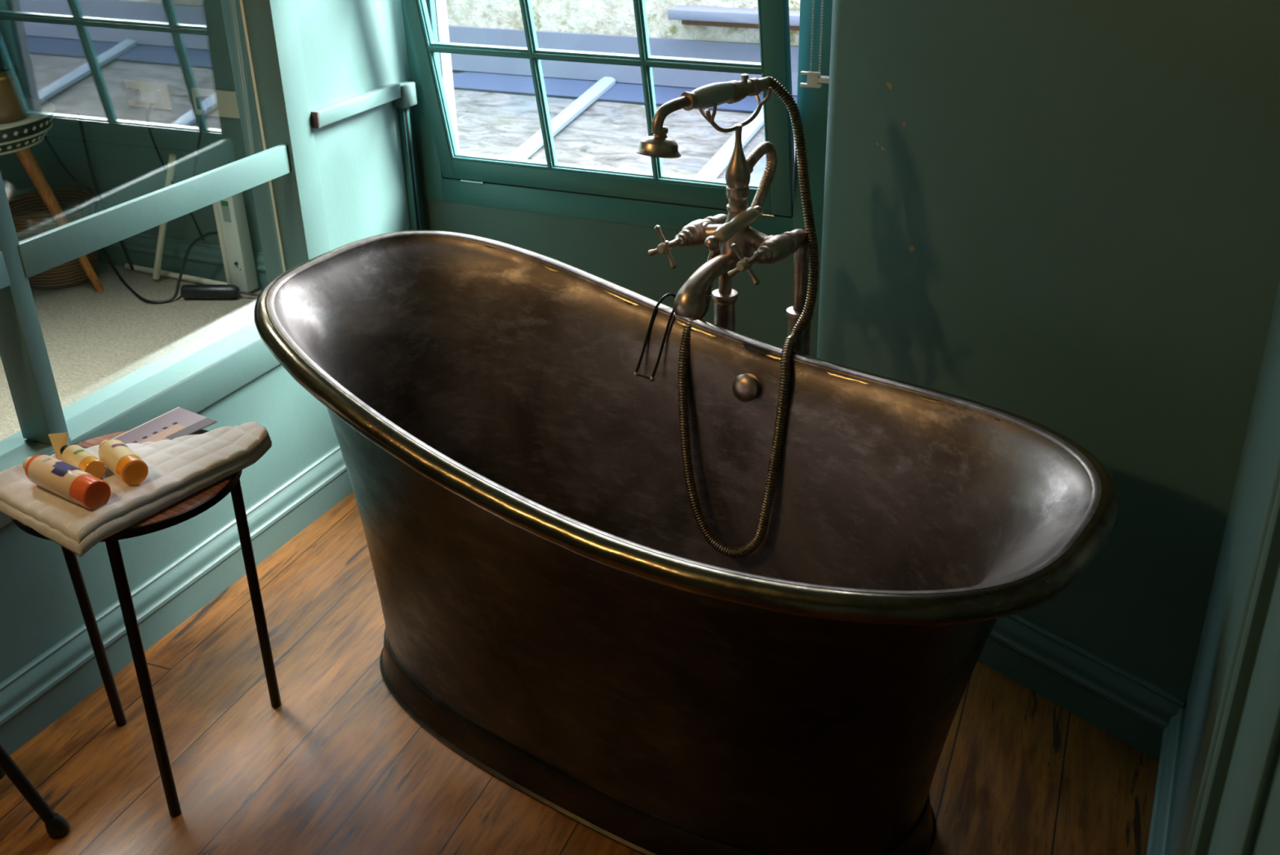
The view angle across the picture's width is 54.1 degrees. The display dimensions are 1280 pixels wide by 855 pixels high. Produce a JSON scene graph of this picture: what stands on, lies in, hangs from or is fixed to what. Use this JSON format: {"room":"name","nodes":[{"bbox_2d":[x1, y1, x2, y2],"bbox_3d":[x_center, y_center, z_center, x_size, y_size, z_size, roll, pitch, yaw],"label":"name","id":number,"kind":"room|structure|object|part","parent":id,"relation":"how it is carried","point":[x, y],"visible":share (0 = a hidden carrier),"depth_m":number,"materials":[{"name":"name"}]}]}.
{"room":"bathroom","nodes":[
{"label":"bathroom","id":0,"kind":"room"},
{"bbox_2d":[0,0,262,252],"bbox_3d":[-2.199,-1.732,4.308,2.510,2.360,0.100,11,30,23],"label":"wall","id":1,"kind":"structure","parent":0,"point":[77,56],"depth_m":4.35,"materials":[{"name":"paint"}]},
{"bbox_2d":[44,134,76,181],"bbox_3d":[-2.110,-1.018,4.502,0.104,0.294,0.037,-10,28,-15],"label":"power cable","id":2,"kind":"object","parent":1,"relation":"attached to","point":[45,136],"visible":0.66,"depth_m":4.52,"materials":[{"name":"black plastic"}]},
{"bbox_2d":[76,113,134,270],"bbox_3d":[-1.920,-0.838,4.500,0.133,0.561,0.028,15,31,29],"label":"power cable","id":3,"kind":"object","parent":1,"relation":"attached to","point":[79,117],"visible":0.77,"depth_m":4.48,"materials":[{"name":"black plastic"}]},
{"bbox_2d":[124,80,172,109],"bbox_3d":[-1.685,-1.130,4.271,0.190,0.088,0.036,11,30,23],"label":"wall socket","id":4,"kind":"object","parent":1,"relation":"attached to","point":[138,93],"visible":1,"depth_m":4.27,"materials":[{"name":"beige plastic"}]},
{"bbox_2d":[146,102,204,240],"bbox_3d":[-1.613,-0.878,4.332,0.157,0.473,0.037,15,31,28],"label":"power cable","id":5,"kind":"object","parent":4,"relation":"hanging from","point":[151,104],"visible":0.82,"depth_m":4.31,"materials":[{"name":"black plastic"}]},
{"bbox_2d":[97,233,267,288],"bbox_3d":[-2.232,-0.720,4.778,2.440,0.132,0.027,11,30,23],"label":"baseboard","id":6,"kind":"structure","parent":1,"relation":"attached to","point":[204,260],"depth_m":4.53,"materials":[{"name":"paint"}]},
{"bbox_2d":[191,87,239,118],"bbox_3d":[-1.417,-1.073,4.161,0.190,0.088,0.036,11,30,23],"label":"wall socket","id":7,"kind":"object","parent":1,"relation":"attached to","point":[218,103],"visible":0.91,"depth_m":4.16,"materials":[{"name":"beige plastic"}]},
{"bbox_2d":[192,110,204,177],"bbox_3d":[-1.492,-0.944,4.235,0.095,0.272,0.012,-1,27,2],"label":"power cable","id":8,"kind":"object","parent":7,"relation":"hanging from","point":[202,111],"visible":0.91,"depth_m":4.22,"materials":[{"name":"black plastic"}]},
{"bbox_2d":[0,0,426,682],"bbox_3d":[-1.422,-0.294,1.459,0.120,2.360,4.000,11,30,23],"label":"wall","id":9,"kind":"structure","parent":0,"point":[350,48],"depth_m":2.82,"materials":[{"name":"paint"}]},
{"bbox_2d":[0,309,280,528],"bbox_3d":[-1.512,0.467,1.555,0.135,0.087,3.435,11,30,23],"label":"window sill","id":10,"kind":"structure","parent":9,"relation":"attached to","point":[206,370],"depth_m":2.55,"materials":[{"name":"paint"}]},
{"bbox_2d":[0,0,291,444],"bbox_3d":[-1.180,-0.575,1.852,0.083,1.510,1.772,11,30,23],"label":"window","id":11,"kind":"structure","parent":9,"relation":"in","point":[24,354],"depth_m":2.27,"materials":[{"name":"paint"}]},
{"bbox_3d":[-1.294,-0.067,1.744,0.032,0.061,0.974,11,30,23],"label":"meeting rail","id":12,"kind":"part","parent":11,"relation":"part of","materials":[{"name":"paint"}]},
{"bbox_3d":[-0.918,-0.437,2.447,0.016,0.061,0.714,11,30,23],"label":"meeting rail","id":13,"kind":"part","parent":11,"relation":"part of","materials":[{"name":"paint"}]},
{"bbox_2d":[0,444,353,755],"bbox_3d":[-1.350,0.731,1.898,0.027,0.132,3.900,11,30,23],"label":"baseboard","id":14,"kind":"structure","parent":9,"relation":"attached to","point":[35,695],"depth_m":2.60,"materials":[{"name":"paint"}]},
{"bbox_2d":[220,0,330,283],"bbox_3d":[-0.805,-0.977,2.595,0.132,1.528,0.080,11,30,23],"label":"trim","id":15,"kind":"structure","parent":9,"relation":"attached to","point":[273,26],"depth_m":2.72,"materials":[{"name":"paint"}]},
{"bbox_2d":[311,80,417,128],"bbox_3d":[-0.640,-0.743,2.913,0.038,0.061,0.372,11,30,23],"label":"batten","id":16,"kind":"object","parent":9,"relation":"attached to","point":[403,94],"visible":1,"depth_m":2.90,"materials":[{"name":"paint"}]},
{"bbox_2d":[397,107,421,230],"bbox_3d":[-0.569,-0.452,3.230,0.019,0.748,0.024,11,30,23],"label":"strip","id":17,"kind":"object","parent":9,"relation":"attached to","point":[403,113],"visible":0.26,"depth_m":3.12,"materials":[{"name":"paint"}]},
{"bbox_2d":[0,262,1159,854],"bbox_3d":[-1.785,0.548,2.478,5.450,0.050,4.620,11,30,23],"label":"floor","id":18,"kind":"structure","parent":0,"point":[340,766],"depth_m":2.27,"materials":[{"name":"brown wood"}]},
{"bbox_2d":[0,743,70,839],"bbox_3d":[-1.126,0.492,1.968,0.251,0.496,0.351,11,30,23],"label":"stand","id":19,"kind":"object","parent":18,"relation":"on","point":[56,825],"visible":1,"depth_m":2.08,"materials":[{"name":"black metal"}]},
{"bbox_3d":[-1.069,0.494,2.038,0.183,0.394,0.021,3,27,9],"label":"leg","id":20,"kind":"part","parent":19,"relation":"part of","materials":[{"name":"black metal"}]},
{"bbox_2d":[0,97,104,292],"bbox_3d":[-2.197,-0.727,4.236,0.540,0.643,0.557,11,30,23],"label":"round table","id":21,"kind":"object","parent":18,"relation":"on","point":[17,137],"visible":0.86,"depth_m":4.17,"materials":[{"name":"brown wood"}]},
{"bbox_2d":[0,30,26,124],"bbox_3d":[-2.061,-1.149,3.957,0.172,0.360,0.172,11,30,23],"label":"table lamp","id":22,"kind":"object","parent":21,"relation":"on","point":[12,106],"visible":1,"depth_m":3.97,"materials":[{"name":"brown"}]},
{"bbox_3d":[-1.995,-0.720,4.303,0.186,0.561,0.047,-8,28,-12],"label":"leg","id":23,"kind":"part","parent":21,"relation":"part of","materials":[{"name":"brown wood"}]},
{"bbox_2d":[7,181,98,288],"bbox_3d":[-2.112,-0.687,4.500,0.365,0.316,0.361,11,30,23],"label":"basket","id":24,"kind":"object","parent":18,"relation":"on","point":[31,216],"visible":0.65,"depth_m":4.46,"materials":[{"name":"wicker"}]},
{"bbox_2d":[11,429,281,817],"bbox_3d":[-0.841,0.327,2.198,0.364,0.556,0.364,11,30,23],"label":"stool","id":25,"kind":"object","parent":18,"relation":"on","point":[191,506],"visible":0.41,"depth_m":2.10,"materials":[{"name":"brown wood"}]},
{"bbox_3d":[-0.992,0.315,2.243,0.038,0.543,0.019,7,28,15],"label":"leg","id":26,"kind":"part","parent":25,"relation":"part of","materials":[{"name":"black metal"}]},
{"bbox_2d":[0,421,271,556],"bbox_3d":[-0.836,0.057,2.067,0.302,0.061,0.385,18,33,33],"label":"folded towel","id":27,"kind":"object","parent":25,"relation":"on","point":[180,467],"visible":0.83,"depth_m":1.98,"materials":[{"name":"fabric"}]},
{"bbox_2d":[48,432,69,459],"bbox_3d":[-0.950,0.034,2.047,0.034,0.048,0.024,0,27,3],"label":"tube","id":28,"kind":"object","parent":27,"relation":"on","point":[58,440],"visible":0.73,"depth_m":2.04,"materials":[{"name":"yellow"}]},
{"bbox_2d":[22,453,111,509],"bbox_3d":[-0.893,0.080,1.940,0.183,0.049,0.048,17,32,31],"label":"toiletry bottle","id":29,"kind":"object","parent":27,"relation":"on","point":[68,481],"visible":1,"depth_m":1.91,"materials":[{"name":"orange plastic"}]},
{"bbox_2d":[60,444,105,478],"bbox_3d":[-0.895,0.052,2.005,0.105,0.037,0.036,22,35,38],"label":"toiletry bottle","id":30,"kind":"object","parent":27,"relation":"on","point":[76,455],"visible":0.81,"depth_m":1.98,"materials":[{"name":"yellow plastic"}]},
{"bbox_2d":[98,439,148,484],"bbox_3d":[-0.828,0.050,1.998,0.044,0.045,0.124,-23,34,-36],"label":"toiletry bottle","id":31,"kind":"object","parent":27,"relation":"on","point":[122,460],"visible":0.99,"depth_m":1.97,"materials":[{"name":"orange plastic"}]},
{"bbox_3d":[-0.805,0.413,2.041,0.019,0.543,0.049,-6,27,-9],"label":"leg","id":32,"kind":"part","parent":25,"relation":"part of","materials":[{"name":"black metal"}]},
{"bbox_3d":[-0.847,0.085,2.074,0.356,0.013,0.356,11,30,23],"label":"seat","id":33,"kind":"part","parent":25,"relation":"part of","materials":[{"name":"brown wood"}]},
{"bbox_2d":[111,406,217,444],"bbox_3d":[-0.841,0.007,2.194,0.109,0.002,0.163,17,32,32],"label":"picture card","id":34,"kind":"object","parent":25,"relation":"on","point":[179,421],"visible":0.84,"depth_m":2.21,"materials":[{"name":"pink paper"}]},
{"bbox_3d":[-0.701,0.288,2.279,0.022,0.543,0.019,-21,33,-33],"label":"leg","id":35,"kind":"part","parent":25,"relation":"part of","materials":[{"name":"black metal"}]},
{"bbox_2d":[101,231,217,303],"bbox_3d":[-1.761,-0.592,4.407,0.630,0.219,0.225,11,30,23],"label":"power cable","id":36,"kind":"object","parent":18,"relation":"on","point":[197,239],"visible":0.95,"depth_m":4.37,"materials":[{"name":"black plastic"}]},
{"bbox_2d":[124,154,258,292],"bbox_3d":[-1.636,-0.727,4.395,0.612,0.463,0.077,11,30,23],"label":"easel","id":37,"kind":"object","parent":18,"relation":"on","point":[230,215],"visible":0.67,"depth_m":4.32,"materials":[{"name":"white metal"}]},
{"bbox_3d":[-1.386,-0.648,4.316,0.072,0.365,0.056,11,30,23],"label":"panel","id":38,"kind":"part","parent":37,"relation":"part of","materials":[{"name":"grey plastic"}]},
{"bbox_2d":[180,284,258,298],"bbox_3d":[-1.390,-0.468,4.331,0.386,0.050,0.050,0,27,4],"label":"power adapter","id":39,"kind":"object","parent":18,"relation":"on","point":[188,291],"visible":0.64,"depth_m":4.32,"materials":[{"name":"black plastic"}]},
{"bbox_2d":[253,230,1118,854],"bbox_3d":[0.000,0.209,2.121,1.480,0.793,0.657,18,33,32],"label":"bathtub","id":40,"kind":"object","parent":18,"relation":"on","point":[559,614],"visible":0.99,"depth_m":2.04,"materials":[{"name":"brown metal"}]},
{"bbox_2d":[633,293,675,381],"bbox_3d":[0.046,-0.168,2.284,0.046,0.136,0.129,23,36,39],"label":"wire rack","id":41,"kind":"object","parent":40,"relation":"hanging from","point":[651,378],"visible":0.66,"depth_m":2.27,"materials":[{"name":"grey"}]},
{"bbox_3d":[0.062,-0.167,2.274,0.121,0.131,0.006,-25,35,-38],"label":"wire arm","id":42,"kind":"part","parent":41,"relation":"part of","materials":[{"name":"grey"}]},
{"bbox_2d":[648,87,813,355],"bbox_3d":[0.159,-0.042,2.265,0.233,1.104,0.296,18,33,32],"label":"mixer","id":43,"kind":"object","parent":18,"relation":"on","point":[737,239],"visible":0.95,"depth_m":2.11,"materials":[{"name":"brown metal"}]},
{"bbox_3d":[0.044,-0.305,2.117,0.071,0.071,0.021,18,33,32],"label":"cross handle","id":44,"kind":"part","parent":43,"relation":"part of","materials":[{"name":"silver metal"}]},
{"bbox_3d":[0.115,-0.239,2.108,0.052,0.080,0.164,18,33,32],"label":"spout","id":45,"kind":"part","parent":43,"relation":"part of","materials":[{"name":"silver metal"}]},
{"bbox_2d":[635,73,818,557],"bbox_3d":[0.161,-0.177,2.153,0.230,0.815,0.310,13,31,26],"label":"shower","id":46,"kind":"object","parent":43,"relation":"on","point":[656,145],"visible":0.94,"depth_m":2.14,"materials":[{"name":"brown metal"}]},
{"bbox_3d":[0.159,-0.337,2.088,0.028,0.036,0.111,18,33,32],"label":"diverter lever","id":47,"kind":"part","parent":43,"relation":"part of","materials":[{"name":"metal"}]},
{"bbox_3d":[0.171,-0.265,2.032,0.062,0.062,0.021,18,33,32],"label":"cross handle","id":48,"kind":"part","parent":43,"relation":"part of","materials":[{"name":"silver metal"}]},
{"bbox_2d":[422,199,821,357],"bbox_3d":[0.148,-1.019,2.685,1.740,2.460,0.100,11,30,23],"label":"wall","id":49,"kind":"structure","parent":0,"point":[617,253],"depth_m":3.04,"materials":[{"name":"paint"}]},
{"bbox_2d":[434,0,459,152],"bbox_3d":[-0.073,-1.172,2.765,1.144,1.570,0.089,11,30,23],"label":"trim","id":50,"kind":"structure","parent":49,"relation":"attached to","point":[440,5],"depth_m":3.09,"materials":[{"name":"grey paint"}]},
{"bbox_2d":[401,0,832,247],"bbox_3d":[-0.077,-1.100,2.723,1.114,1.460,0.560,11,30,23],"label":"window","id":51,"kind":"structure","parent":49,"relation":"in","point":[550,187],"depth_m":2.89,"materials":[{"name":"paint"}]},
{"bbox_2d":[816,0,1279,701],"bbox_3d":[0.860,-0.682,2.046,1.143,2.410,0.914,11,30,23],"label":"wall","id":52,"kind":"structure","parent":0,"point":[1063,216],"depth_m":2.06,"materials":[{"name":"paint"}]},
{"bbox_2d":[800,0,829,88],"bbox_3d":[0.345,-1.023,2.327,0.066,0.773,0.026,11,30,23],"label":"pipe","id":53,"kind":"object","parent":52,"relation":"attached to","point":[814,78],"visible":0.99,"depth_m":2.48,"materials":[{"name":"grey metal"}]},
{"bbox_2d":[977,613,1186,760],"bbox_3d":[0.650,0.388,2.466,0.027,0.132,0.860,-22,34,-35],"label":"baseboard","id":54,"kind":"structure","parent":52,"relation":"attached to","point":[1130,708],"depth_m":2.29,"materials":[{"name":"paint"}]},
{"bbox_2d":[1168,281,1279,854],"bbox_3d":[0.340,0.166,0.470,0.100,2.360,3.500,11,30,23],"label":"wall","id":55,"kind":"structure","parent":0,"point":[1260,455],"depth_m":1.59,"materials":[{"name":"paint"}]},
{"bbox_2d":[1146,707,1185,854],"bbox_3d":[0.766,0.686,1.878,0.027,0.132,0.720,11,30,23],"label":"baseboard","id":56,"kind":"structure","parent":55,"relation":"attached to","point":[1162,818],"depth_m":2.00,"materials":[{"name":"paint"}]},
{"bbox_2d":[1184,451,1279,854],"bbox_3d":[0.568,0.017,1.091,0.014,2.050,0.085,11,30,23],"label":"trim","id":57,"kind":"structure","parent":55,"relation":"attached to","point":[1267,557],"depth_m":1.17,"materials":[{"name":"paint"}]},
{"bbox_2d":[1214,595,1279,854],"bbox_3d":[0.465,0.124,0.887,0.008,2.050,0.150,11,30,23],"label":"trim","id":58,"kind":"structure","parent":55,"relation":"attached to","point":[1260,751],"depth_m":0.93,"materials":[{"name":"paint"}]},
{"bbox_3d":[0.177,0.111,4.384,11.000,0.100,1.300,11,30,23],"label":"ground","id":59,"kind":"structure","parent":0,"visible":0},
{"bbox_2d":[445,0,799,46],"bbox_3d":[0.500,-1.136,4.587,11.000,1.920,0.350,11,30,23],"label":"wall","id":60,"kind":"structure","parent":59,"relation":"on","point":[602,17],"depth_m":4.52,"materials":[{"name":"paint"}]},
{"bbox_2d":[448,26,798,112],"bbox_3d":[0.383,-1.193,4.283,9.800,0.192,0.185,11,30,23],"label":"flashing","id":61,"kind":"object","parent":60,"relation":"attached to","point":[626,92],"visible":0.17,"depth_m":4.56,"materials":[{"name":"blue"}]},
{"bbox_2d":[452,70,796,183],"bbox_3d":[0.154,-0.795,3.920,10.000,0.231,1.300,11,30,23],"label":"roof","id":62,"kind":"structure","parent":60,"relation":"attached to","point":[606,134],"depth_m":4.23,"materials":[{"name":"grey stone"}]},
{"bbox_2d":[506,76,615,159],"bbox_3d":[-0.373,-0.915,4.120,0.058,0.223,1.240,11,30,23],"label":"bar","id":63,"kind":"object","parent":62,"relation":"on","point":[533,144],"visible":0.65,"depth_m":4.31,"materials":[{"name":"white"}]},
{"bbox_2d":[694,105,764,178],"bbox_3d":[0.226,-0.801,3.867,0.058,0.223,1.240,11,30,23],"label":"bar","id":64,"kind":"object","parent":62,"relation":"on","point":[720,160],"visible":0.3,"depth_m":3.94,"materials":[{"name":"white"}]},
{"bbox_2d":[667,4,799,31],"bbox_3d":[0.841,-1.288,4.048,1.600,0.062,0.099,11,30,23],"label":"coping slab","id":65,"kind":"object","parent":60,"relation":"attached to","point":[747,18],"visible":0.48,"depth_m":4.26,"materials":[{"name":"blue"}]}
]}

